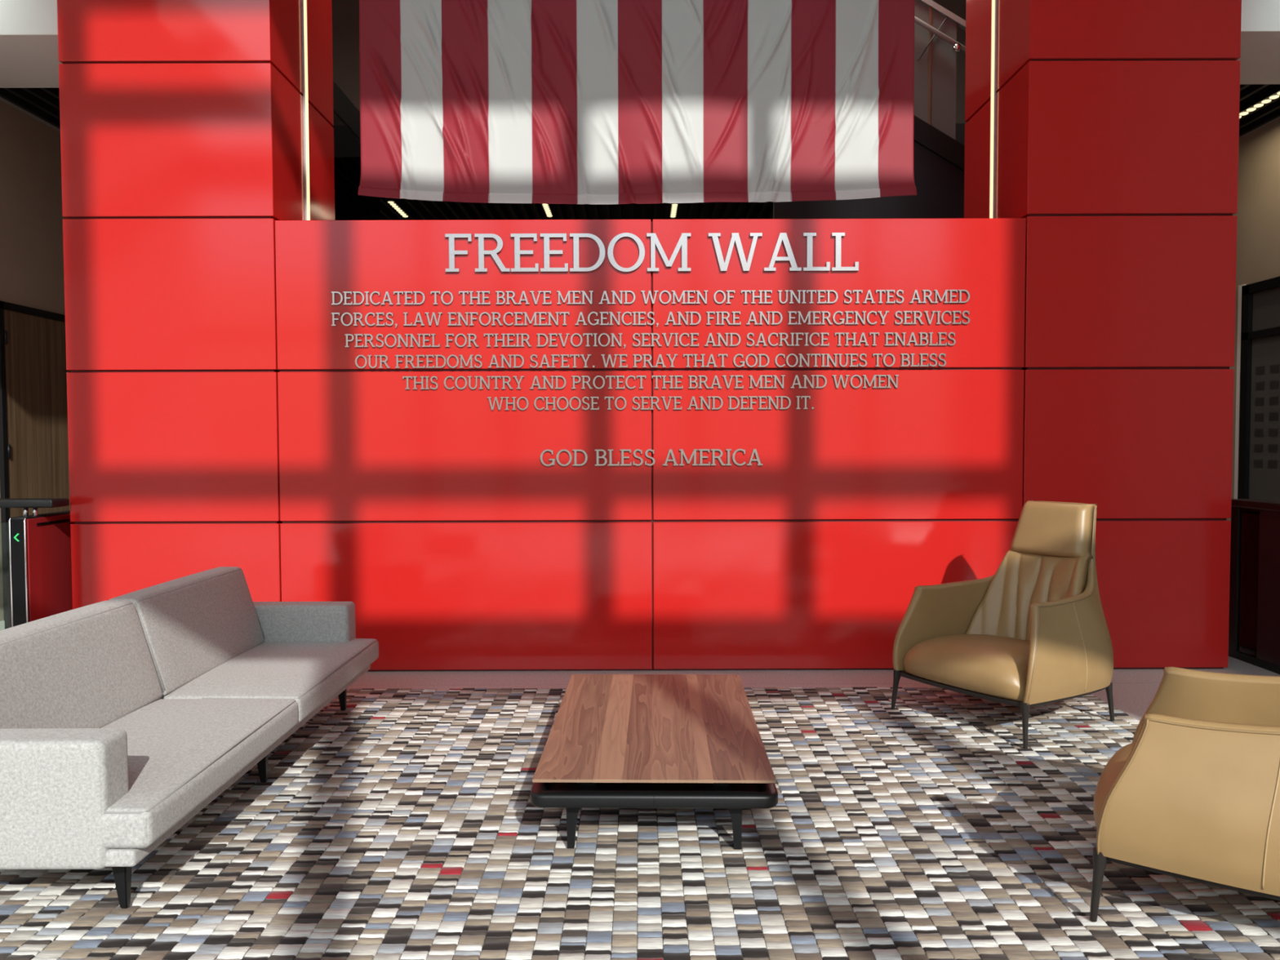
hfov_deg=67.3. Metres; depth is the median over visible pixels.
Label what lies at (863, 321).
lettering
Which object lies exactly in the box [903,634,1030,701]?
seat cushion
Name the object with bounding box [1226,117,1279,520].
wall
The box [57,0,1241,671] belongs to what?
wall
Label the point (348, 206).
guard
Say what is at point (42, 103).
ceiling
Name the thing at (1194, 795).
tub chair
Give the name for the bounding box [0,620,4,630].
baseboard
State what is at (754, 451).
lettering
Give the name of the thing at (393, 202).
ceiling light
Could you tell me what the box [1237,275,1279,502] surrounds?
window
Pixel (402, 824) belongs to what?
area rug
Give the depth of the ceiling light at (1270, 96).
7.68 m
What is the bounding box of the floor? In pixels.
[346,656,1279,721]
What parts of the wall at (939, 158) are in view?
panel, post, glass panel, handrail, rail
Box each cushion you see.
[0,600,162,728]
[97,698,297,848]
[108,566,264,696]
[160,638,378,724]
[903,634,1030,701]
[964,549,1092,640]
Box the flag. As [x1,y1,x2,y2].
[357,0,916,204]
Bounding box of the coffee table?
[530,674,777,848]
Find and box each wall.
[0,0,1279,33]
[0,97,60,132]
[0,100,66,621]
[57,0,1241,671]
[331,0,967,123]
[773,0,965,218]
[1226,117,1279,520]
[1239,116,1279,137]
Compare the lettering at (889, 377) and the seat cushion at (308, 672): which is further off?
the lettering at (889, 377)
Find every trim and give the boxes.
[0,30,1279,88]
[1234,284,1246,498]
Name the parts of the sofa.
armrest, leg, leg, armrest, leg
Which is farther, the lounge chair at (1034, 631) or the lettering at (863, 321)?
the lettering at (863, 321)
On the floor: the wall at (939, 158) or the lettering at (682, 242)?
the wall at (939, 158)
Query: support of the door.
in the wall at (32, 250)
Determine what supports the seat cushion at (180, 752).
on the sofa
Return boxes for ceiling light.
[386,197,409,217]
[541,203,553,217]
[669,203,679,217]
[1239,86,1279,118]
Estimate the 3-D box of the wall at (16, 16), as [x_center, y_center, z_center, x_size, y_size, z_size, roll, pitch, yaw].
[-0.023,-6.315,6.389,15.400,6.666,0.250,0,2,0]
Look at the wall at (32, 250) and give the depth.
7.97 m
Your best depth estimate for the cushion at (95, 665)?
3.68 m
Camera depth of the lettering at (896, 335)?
6.24 m
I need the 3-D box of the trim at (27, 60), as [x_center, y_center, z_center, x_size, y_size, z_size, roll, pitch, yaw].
[0.167,-2.994,6.866,10.460,0.008,0.950,0,2,0]
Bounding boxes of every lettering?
[331,289,969,305]
[331,311,969,328]
[344,332,955,348]
[355,353,946,368]
[402,374,898,389]
[444,232,858,272]
[487,395,813,409]
[540,448,762,466]
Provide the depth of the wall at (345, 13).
12.79 m
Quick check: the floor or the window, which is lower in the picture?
the floor
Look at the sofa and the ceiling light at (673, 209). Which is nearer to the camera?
the sofa
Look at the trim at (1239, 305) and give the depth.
8.65 m
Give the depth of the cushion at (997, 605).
5.42 m
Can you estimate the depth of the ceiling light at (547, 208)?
11.12 m
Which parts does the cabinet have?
glass panel, rail, panel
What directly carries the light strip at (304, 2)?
attached to the wall at (437, 513)
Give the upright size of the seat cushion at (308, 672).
0.144 m
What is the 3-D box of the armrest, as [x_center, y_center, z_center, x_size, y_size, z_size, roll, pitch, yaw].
[1.890,1.043,3.157,0.692,0.219,0.784,1,3,33]
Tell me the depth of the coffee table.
3.77 m
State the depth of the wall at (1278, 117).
11.88 m
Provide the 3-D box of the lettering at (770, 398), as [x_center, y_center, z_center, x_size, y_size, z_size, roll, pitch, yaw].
[0.069,-0.501,6.261,2.123,0.086,0.015,0,2,0]
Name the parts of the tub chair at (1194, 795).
leg, frame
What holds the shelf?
on the coffee table
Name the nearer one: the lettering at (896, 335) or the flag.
the lettering at (896, 335)
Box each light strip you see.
[301,0,310,220]
[989,0,996,217]
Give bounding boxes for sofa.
[0,566,378,908]
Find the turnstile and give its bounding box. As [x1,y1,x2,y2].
[0,497,75,626]
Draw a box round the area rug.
[0,686,1279,959]
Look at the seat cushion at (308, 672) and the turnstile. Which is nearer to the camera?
the seat cushion at (308, 672)
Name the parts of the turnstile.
panel, edge trim, post, panel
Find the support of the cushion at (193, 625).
on the sofa
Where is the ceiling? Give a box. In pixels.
[0,84,1279,221]
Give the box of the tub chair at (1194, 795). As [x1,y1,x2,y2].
[1089,666,1279,921]
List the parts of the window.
pane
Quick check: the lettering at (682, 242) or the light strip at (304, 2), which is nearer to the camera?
the lettering at (682, 242)
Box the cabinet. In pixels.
[1228,498,1279,674]
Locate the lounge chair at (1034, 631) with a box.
[890,500,1114,748]
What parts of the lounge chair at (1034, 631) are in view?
leg, frame, leg, leg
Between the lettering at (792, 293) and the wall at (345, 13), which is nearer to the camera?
the lettering at (792, 293)
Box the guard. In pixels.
[331,80,380,220]
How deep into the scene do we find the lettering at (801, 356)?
6.24 m
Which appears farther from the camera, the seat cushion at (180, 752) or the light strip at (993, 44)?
the light strip at (993, 44)
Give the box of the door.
[0,300,71,629]
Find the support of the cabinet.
on the floor
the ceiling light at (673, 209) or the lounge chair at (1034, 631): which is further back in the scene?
the ceiling light at (673, 209)
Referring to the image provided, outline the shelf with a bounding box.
[530,782,777,808]

